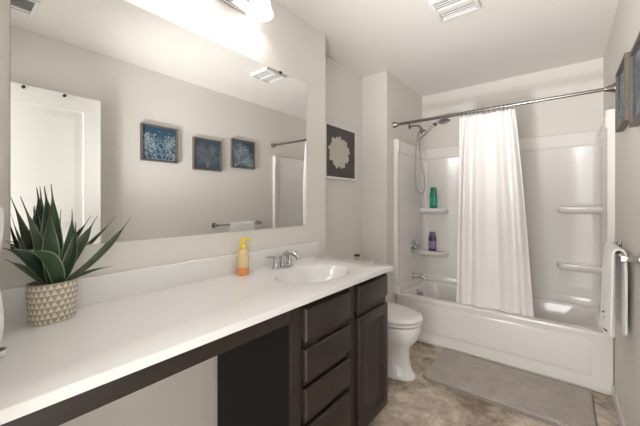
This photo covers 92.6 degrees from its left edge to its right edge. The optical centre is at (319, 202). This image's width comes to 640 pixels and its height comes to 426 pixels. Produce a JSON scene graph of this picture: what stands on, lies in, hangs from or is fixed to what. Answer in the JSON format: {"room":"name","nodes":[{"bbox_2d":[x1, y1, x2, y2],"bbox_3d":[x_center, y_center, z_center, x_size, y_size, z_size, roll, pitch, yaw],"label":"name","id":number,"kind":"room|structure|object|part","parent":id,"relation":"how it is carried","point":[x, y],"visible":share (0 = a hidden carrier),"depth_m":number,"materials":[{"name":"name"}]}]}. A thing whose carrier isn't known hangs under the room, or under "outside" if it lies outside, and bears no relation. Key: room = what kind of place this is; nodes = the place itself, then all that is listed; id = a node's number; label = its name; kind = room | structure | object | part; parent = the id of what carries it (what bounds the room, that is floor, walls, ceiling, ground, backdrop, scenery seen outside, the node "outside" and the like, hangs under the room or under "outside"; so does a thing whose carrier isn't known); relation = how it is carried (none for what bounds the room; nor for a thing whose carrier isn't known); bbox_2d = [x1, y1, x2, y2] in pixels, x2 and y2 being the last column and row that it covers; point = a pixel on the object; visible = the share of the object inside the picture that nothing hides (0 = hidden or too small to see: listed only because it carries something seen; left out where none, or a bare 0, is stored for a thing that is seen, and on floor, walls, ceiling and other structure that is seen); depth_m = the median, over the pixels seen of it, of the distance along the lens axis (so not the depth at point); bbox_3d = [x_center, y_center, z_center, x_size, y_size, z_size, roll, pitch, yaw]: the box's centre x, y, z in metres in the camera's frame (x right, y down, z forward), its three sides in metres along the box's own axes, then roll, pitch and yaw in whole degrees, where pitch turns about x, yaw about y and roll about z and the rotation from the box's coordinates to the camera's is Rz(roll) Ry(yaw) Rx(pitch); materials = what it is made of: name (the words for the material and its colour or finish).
{"room":"bathroom","nodes":[
{"label":"bathroom","id":0,"kind":"room"},
{"bbox_2d":[25,278,77,325],"bbox_3d":[-0.832,0.305,0.951,0.095,0.121,0.124,0,0,38],"label":"pot","id":1,"kind":"object","parent":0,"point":[48,301],"depth_m":0.92,"materials":[{"name":"ceramic"}]},
{"bbox_2d":[0,0,324,425],"bbox_3d":[-0.667,0.029,1.642,0.412,2.457,1.751,0,0,38],"label":"wall","id":2,"kind":"structure","parent":0,"point":[286,43],"depth_m":1.45,"materials":[{"name":"paint"}]},
{"bbox_2d":[10,0,305,249],"bbox_3d":[-0.522,-0.320,1.484,0.010,0.941,1.388,0,0,38],"label":"wall mirror","id":3,"kind":"object","parent":2,"relation":"attached to","point":[119,107],"visible":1,"depth_m":1.23,"materials":[{"name":"clear glass"}]},
{"bbox_2d":[1,241,318,323],"bbox_3d":[-0.524,0.317,1.473,0.019,0.102,1.650,0,0,38],"label":"backsplash","id":4,"kind":"structure","parent":2,"relation":"attached to","point":[92,290],"depth_m":1.25,"materials":[{"name":"stone"}]},
{"bbox_2d":[221,0,273,21],"bbox_3d":[-0.500,-1.083,1.387,0.165,0.191,0.706,0,0,38],"label":"vanity light","id":5,"kind":"object","parent":2,"relation":"attached to","point":[257,10],"visible":1,"depth_m":1.61,"materials":[{"name":"white glass"}]},
{"bbox_3d":[-0.556,-1.050,1.426,0.029,0.090,0.630,0,0,38],"label":"plate","id":6,"kind":"part","parent":5,"relation":"part of","materials":[{"name":"silver metal"}]},
{"bbox_3d":[-0.315,-1.051,1.601,0.142,0.126,0.142,0,0,38],"label":"lamp shade","id":7,"kind":"part","parent":5,"relation":"part of","materials":[{"name":"white glass"}]},
{"bbox_2d":[325,55,361,258],"bbox_3d":[0.061,0.029,2.698,0.238,2.457,0.808,0,0,38],"label":"wall","id":8,"kind":"structure","parent":0,"point":[343,87],"depth_m":2.69,"materials":[{"name":"paint"}]},
{"bbox_2d":[325,121,355,180],"bbox_3d":[0.179,-0.424,2.635,0.024,0.453,0.467,0,0,38],"label":"framed art","id":9,"kind":"object","parent":8,"relation":"attached to","point":[340,142],"visible":0.81,"depth_m":2.61,"materials":[{"name":"paint"}]},
{"bbox_2d":[362,71,421,302],"bbox_3d":[0.689,0.029,3.281,0.496,2.457,0.886,0,0,38],"label":"wall","id":10,"kind":"structure","parent":0,"point":[386,100],"depth_m":2.87,"materials":[{"name":"paint"}]},
{"bbox_2d":[408,118,449,193],"bbox_3d":[1.081,-0.449,3.043,0.410,0.734,0.102,0,0,38],"label":"handheld shower","id":11,"kind":"object","parent":10,"relation":"attached to","point":[444,120],"visible":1,"depth_m":3.10,"materials":[{"name":"silver metal"}]},
{"bbox_3d":[0.985,-0.775,3.139,0.142,0.082,0.056,0,0,38],"label":"arm","id":12,"kind":"part","parent":11,"relation":"part of","materials":[{"name":"silver metal"}]},
{"bbox_3d":[1.072,-0.707,3.052,0.158,0.133,0.032,0,0,38],"label":"handle","id":13,"kind":"part","parent":11,"relation":"part of","materials":[{"name":"silver metal"}]},
{"bbox_2d":[275,0,618,96],"bbox_3d":[0.553,-1.250,1.780,2.150,0.100,3.725,0,0,38],"label":"ceiling","id":14,"kind":"structure","parent":0,"point":[502,39],"depth_m":2.21,"materials":[{"name":"white paint"}]},
{"bbox_2d":[429,0,480,22],"bbox_3d":[0.809,-1.185,1.829,0.236,0.029,0.236,0,0,38],"label":"ceiling vent","id":15,"kind":"object","parent":14,"relation":"in","point":[445,10],"visible":1,"depth_m":1.84,"materials":[{"name":"white plastic"}]},
{"bbox_2d":[368,340,618,425],"bbox_3d":[0.553,1.307,1.780,2.150,0.100,3.725,0,0,38],"label":"floor","id":16,"kind":"structure","parent":0,"point":[419,401],"depth_m":1.88,"materials":[{"name":"tile"}]},
{"bbox_2d":[218,273,387,425],"bbox_3d":[-0.051,0.825,1.634,0.523,0.864,0.785,0,0,38],"label":"vanity cabinet","id":17,"kind":"object","parent":16,"relation":"on","point":[340,379],"visible":0.91,"depth_m":1.36,"materials":[{"name":"brown wood"}]},
{"bbox_2d":[0,241,392,424],"bbox_3d":[-0.311,0.382,1.305,0.561,0.232,1.653,0,0,38],"label":"countertop","id":18,"kind":"structure","parent":17,"relation":"on","point":[124,323],"depth_m":0.98,"materials":[{"name":"stone"}]},
{"bbox_2d":[0,347,6,357],"bbox_3d":[-0.765,0.357,0.720,0.041,0.017,0.041,0,0,38],"label":"dish","id":19,"kind":"object","parent":18,"relation":"on","point":[3,350],"visible":1,"depth_m":0.72,"materials":[{"name":"ceramic"}]},
{"bbox_2d":[3,185,130,325],"bbox_3d":[-0.783,0.154,0.983,0.151,0.423,0.339,0,0,38],"label":"agave","id":20,"kind":"object","parent":18,"relation":"on","point":[51,298],"visible":1,"depth_m":0.93,"materials":[{"name":"plant"}]},
{"bbox_2d":[0,310,291,425],"bbox_3d":[-0.379,0.427,0.848,0.018,0.069,0.850,0,0,38],"label":"apron","id":21,"kind":"object","parent":18,"relation":"attached to","point":[59,413],"visible":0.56,"depth_m":0.75,"materials":[{"name":"brown wood"}]},
{"bbox_2d":[237,237,251,275],"bbox_3d":[-0.388,0.272,1.556,0.058,0.187,0.067,0,0,38],"label":"soap bottle","id":22,"kind":"object","parent":18,"relation":"on","point":[243,253],"visible":1,"depth_m":1.53,"materials":[{"name":"yellow plastic"}]},
{"bbox_2d":[266,250,300,268],"bbox_3d":[-0.202,0.315,1.735,0.188,0.103,0.188,0,0,-3],"label":"sink faucet","id":23,"kind":"object","parent":18,"relation":"on","point":[287,255],"visible":1,"depth_m":1.69,"materials":[{"name":"silver metal"}]},
{"bbox_3d":[-0.244,0.328,1.690,0.038,0.060,0.038,0,0,38],"label":"handle","id":24,"kind":"part","parent":23,"relation":"part of","materials":[{"name":"silver metal"}]},
{"bbox_3d":[-0.211,0.359,1.732,0.052,0.013,0.154,0,0,38],"label":"plate","id":25,"kind":"part","parent":23,"relation":"part of","materials":[{"name":"silver metal"}]},
{"bbox_3d":[-0.177,0.328,1.775,0.038,0.060,0.038,0,0,38],"label":"handle","id":26,"kind":"part","parent":23,"relation":"part of","materials":[{"name":"silver metal"}]},
{"bbox_3d":[-0.167,0.311,1.698,0.153,0.095,0.042,0,0,38],"label":"spout","id":27,"kind":"part","parent":23,"relation":"part of","materials":[{"name":"silver metal"}]},
{"bbox_2d":[274,265,349,282],"bbox_3d":[-0.031,0.433,1.603,0.326,0.129,0.473,0,0,38],"label":"basin","id":28,"kind":"object","parent":18,"relation":"in","point":[300,273],"depth_m":1.74,"materials":[{"name":"white ceramic"}]},
{"bbox_3d":[0.041,0.809,1.345,0.019,0.127,0.329,0,0,38],"label":"drawer","id":29,"kind":"part","parent":17,"relation":"part of","materials":[{"name":"brown wood"}]},
{"bbox_3d":[0.041,0.651,1.345,0.019,0.129,0.329,0,0,38],"label":"drawer","id":30,"kind":"part","parent":17,"relation":"part of","materials":[{"name":"brown wood"}]},
{"bbox_3d":[0.041,0.490,1.345,0.019,0.135,0.329,0,0,38],"label":"drawer","id":31,"kind":"part","parent":17,"relation":"part of","materials":[{"name":"brown wood"}]},
{"bbox_3d":[0.041,1.025,1.345,0.019,0.244,0.329,0,0,38],"label":"drawer","id":32,"kind":"part","parent":17,"relation":"part of","materials":[{"name":"brown wood"}]},
{"bbox_3d":[0.131,0.782,1.489,0.018,0.779,0.785,0,0,38],"label":"frame","id":33,"kind":"part","parent":17,"relation":"part of","materials":[{"name":"brown wood"}]},
{"bbox_3d":[0.289,0.875,1.657,0.019,0.588,0.318,0,0,38],"label":"door","id":34,"kind":"part","parent":17,"relation":"part of","materials":[{"name":"brown wood"}]},
{"bbox_2d":[346,257,422,380],"bbox_3d":[0.427,0.877,2.371,0.734,0.760,0.480,0,0,38],"label":"toilet","id":35,"kind":"object","parent":16,"relation":"on","point":[404,322],"visible":0.34,"depth_m":2.17,"materials":[{"name":"ceramic"}]},
{"bbox_2d":[354,254,359,259],"bbox_3d":[0.321,0.473,2.654,0.054,0.046,0.054,0,0,38],"label":"candle jar","id":36,"kind":"object","parent":35,"relation":"on","point":[356,256],"visible":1,"depth_m":2.63,"materials":[{"name":"beige glass"}]},
{"bbox_3d":[0.232,0.514,2.527,0.234,0.034,0.480,0,0,38],"label":"tank lid","id":37,"kind":"part","parent":35,"relation":"part of","materials":[{"name":"ceramic"}]},
{"bbox_3d":[0.523,0.825,2.295,0.490,0.038,0.384,0,0,38],"label":"lid","id":38,"kind":"part","parent":35,"relation":"part of","materials":[{"name":"ceramic"}]},
{"bbox_3d":[0.481,1.063,2.329,0.574,0.388,0.376,0,0,38],"label":"bowl","id":39,"kind":"part","parent":35,"relation":"part of","materials":[{"name":"ceramic"}]},
{"bbox_3d":[0.522,0.856,2.296,0.489,0.024,0.384,0,0,38],"label":"seat","id":40,"kind":"part","parent":35,"relation":"part of","materials":[{"name":"ceramic"}]},
{"bbox_2d":[396,280,613,391],"bbox_3d":[1.534,1.061,2.728,1.510,0.390,0.692,0,0,38],"label":"bathtub","id":41,"kind":"object","parent":16,"relation":"on","point":[565,340],"visible":0.76,"depth_m":2.38,"materials":[{"name":"white plastic"}]},
{"bbox_3d":[1.029,0.938,3.143,0.058,0.089,0.088,0,0,38],"label":"overflow plate","id":42,"kind":"part","parent":41,"relation":"part of","materials":[{"name":"silver metal"}]},
{"bbox_3d":[1.344,1.044,2.441,1.250,0.256,0.007,0,0,38],"label":"apron panel","id":43,"kind":"part","parent":41,"relation":"part of","materials":[{"name":"white plastic"}]},
{"bbox_2d":[423,349,596,425],"bbox_3d":[1.257,1.242,2.099,0.947,0.029,0.532,0,0,38],"label":"bath mat","id":44,"kind":"object","parent":16,"relation":"on","point":[552,402],"visible":1,"depth_m":2.01,"materials":[{"name":"grey fabric"}]},
{"bbox_2d":[422,58,602,148],"bbox_3d":[1.662,0.029,3.175,2.150,2.457,0.160,0,0,38],"label":"wall","id":45,"kind":"structure","parent":0,"point":[581,113],"depth_m":2.82,"materials":[{"name":"paint"}]},
{"bbox_2d":[394,109,614,337],"bbox_3d":[1.522,0.133,2.711,1.514,1.464,0.739,0,0,38],"label":"tub surround","id":46,"kind":"object","parent":45,"relation":"attached to","point":[568,179],"visible":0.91,"depth_m":2.76,"materials":[{"name":"white plastic"}]},
{"bbox_2d":[411,240,419,253],"bbox_3d":[1.010,0.467,3.196,0.072,0.153,0.144,0,0,38],"label":"shower valve","id":47,"kind":"object","parent":46,"relation":"attached to","point":[414,247],"visible":1,"depth_m":3.18,"materials":[{"name":"silver metal"}]},
{"bbox_2d":[412,272,426,279],"bbox_3d":[1.038,0.763,3.173,0.145,0.075,0.068,0,0,38],"label":"tub spout","id":48,"kind":"object","parent":46,"relation":"attached to","point":[414,275],"visible":1,"depth_m":3.16,"materials":[{"name":"silver metal"}]},
{"bbox_2d":[428,232,435,250],"bbox_3d":[1.226,0.423,3.333,0.084,0.205,0.052,0,0,38],"label":"shampoo bottle","id":49,"kind":"object","parent":46,"relation":"on","point":[432,237],"visible":1,"depth_m":3.31,"materials":[{"name":"purple plastic"}]},
{"bbox_2d":[430,187,436,207],"bbox_3d":[1.234,-0.051,3.327,0.078,0.225,0.048,0,0,38],"label":"shampoo bottle","id":50,"kind":"object","parent":46,"relation":"on","point":[433,194],"visible":0.96,"depth_m":3.31,"materials":[{"name":"green plastic"}]},
{"bbox_2d":[420,250,448,256],"bbox_3d":[1.238,0.558,3.321,0.284,0.062,0.106,0,0,38],"label":"shelf","id":51,"kind":"object","parent":46,"relation":"attached to","point":[423,253],"depth_m":3.29,"materials":[{"name":"white plastic"}]},
{"bbox_2d":[420,208,448,213],"bbox_3d":[1.238,0.093,3.321,0.284,0.062,0.106,0,0,38],"label":"shelf","id":52,"kind":"object","parent":46,"relation":"attached to","point":[422,210],"depth_m":3.28,"materials":[{"name":"white plastic"}]},
{"bbox_2d":[556,262,601,273],"bbox_3d":[2.176,0.553,2.575,0.292,0.062,0.106,0,0,38],"label":"shelf","id":53,"kind":"object","parent":46,"relation":"attached to","point":[571,267],"depth_m":2.56,"materials":[{"name":"white plastic"}]},
{"bbox_2d":[556,206,601,213],"bbox_3d":[2.176,0.066,2.575,0.292,0.062,0.106,0,0,38],"label":"shelf","id":54,"kind":"object","parent":46,"relation":"attached to","point":[559,209],"depth_m":2.55,"materials":[{"name":"white plastic"}]},
{"bbox_2d":[603,0,639,425],"bbox_3d":[1.291,0.029,1.091,0.138,2.457,3.565,0,0,38],"label":"wall","id":55,"kind":"structure","parent":0,"point":[625,29],"depth_m":1.58,"materials":[{"name":"paint"}]},
{"bbox_2d":[392,83,614,127],"bbox_3d":[1.292,-0.733,2.422,1.514,0.060,0.060,0,0,38],"label":"curtain rod","id":56,"kind":"object","parent":55,"relation":"attached to","point":[611,88],"visible":0.94,"depth_m":2.28,"materials":[{"name":"silver metal"}]},
{"bbox_2d":[456,103,533,316],"bbox_3d":[1.359,0.055,2.426,0.548,1.611,0.134,0,0,38],"label":"shower curtain","id":57,"kind":"object","parent":56,"relation":"hanging from","point":[493,264],"visible":0.99,"depth_m":2.43,"materials":[{"name":"fabric"}]},
{"bbox_2d":[418,338,611,395],"bbox_3d":[1.313,1.246,2.450,1.514,0.022,0.017,0,0,38],"label":"trim","id":58,"kind":"structure","parent":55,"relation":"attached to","point":[419,339],"depth_m":2.28,"materials":[{"name":"paint"}]},
{"bbox_2d":[612,384,625,425],"bbox_3d":[1.050,1.218,0.911,0.014,0.078,2.733,0,0,38],"label":"baseboard","id":59,"kind":"structure","parent":55,"relation":"attached to","point":[616,402],"depth_m":1.78,"materials":[{"name":"paint"}]},
{"bbox_2d":[605,240,639,265],"bbox_3d":[1.517,0.244,1.541,0.066,0.054,0.644,0,0,38],"label":"towel bar","id":60,"kind":"object","parent":55,"relation":"attached to","point":[629,259],"visible":0.58,"depth_m":1.31,"materials":[{"name":"metal"}]},
{"bbox_3d":[1.703,0.244,1.776,0.066,0.054,0.044,0,0,38],"label":"post","id":61,"kind":"part","parent":60,"relation":"part of","materials":[{"name":"metal"}]},
{"bbox_2d":[600,242,627,337],"bbox_3d":[1.515,0.449,1.571,0.096,0.464,0.325,0,0,38],"label":"bath towel","id":62,"kind":"object","parent":60,"relation":"hanging from","point":[606,310],"visible":0.97,"depth_m":1.51,"materials":[{"name":"white fabric"}]},
{"bbox_3d":[1.330,0.244,1.306,0.066,0.054,0.044,0,0,38],"label":"post","id":63,"kind":"part","parent":60,"relation":"part of","materials":[{"name":"metal"}]},
{"bbox_2d":[615,51,630,131],"bbox_3d":[1.578,-0.558,1.589,0.030,0.326,0.328,0,0,38],"label":"framed picture","id":64,"kind":"object","parent":55,"relation":"attached to","point":[622,74],"visible":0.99,"depth_m":1.58,"materials":[{"name":"brown wood"}]},
{"bbox_2d":[618,64,623,125],"bbox_3d":[1.581,-0.558,1.587,0.016,0.296,0.298,0,0,38],"label":"print","id":65,"kind":"object","parent":64,"relation":"attached to","point":[621,67],"depth_m":1.61},
{"bbox_2d":[629,31,639,127],"bbox_3d":[1.295,-0.499,1.233,0.030,0.328,0.326,0,0,38],"label":"framed picture","id":66,"kind":"object","parent":55,"relation":"attached to","point":[634,56],"visible":1,"depth_m":1.30,"materials":[{"name":"brown wood"}]},
{"bbox_2d":[633,42,639,118],"bbox_3d":[1.298,-0.499,1.231,0.016,0.298,0.296,0,0,38],"label":"print","id":67,"kind":"object","parent":66,"relation":"attached to","point":[636,47],"depth_m":1.28,"materials":[{"name":"paper"}]},
{"bbox_3d":[-0.623,0.028,0.412,2.012,2.457,0.120,0,0,38],"label":"wall","id":68,"kind":"structure","parent":0,"visible":0},
{"bbox_3d":[-0.787,-0.016,0.649,0.158,0.183,0.046,0,0,38],"label":"towel ring","id":69,"kind":"object","parent":68,"relation":"attached to","visible":0},
{"bbox_2d":[0,206,3,341],"bbox_3d":[-0.764,0.152,0.677,0.085,0.335,0.186,0,0,-41],"label":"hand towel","id":70,"kind":"object","parent":69,"relation":"hanging from","point":[1,208],"visible":1,"depth_m":0.70,"materials":[{"name":"white fabric"}]}
]}

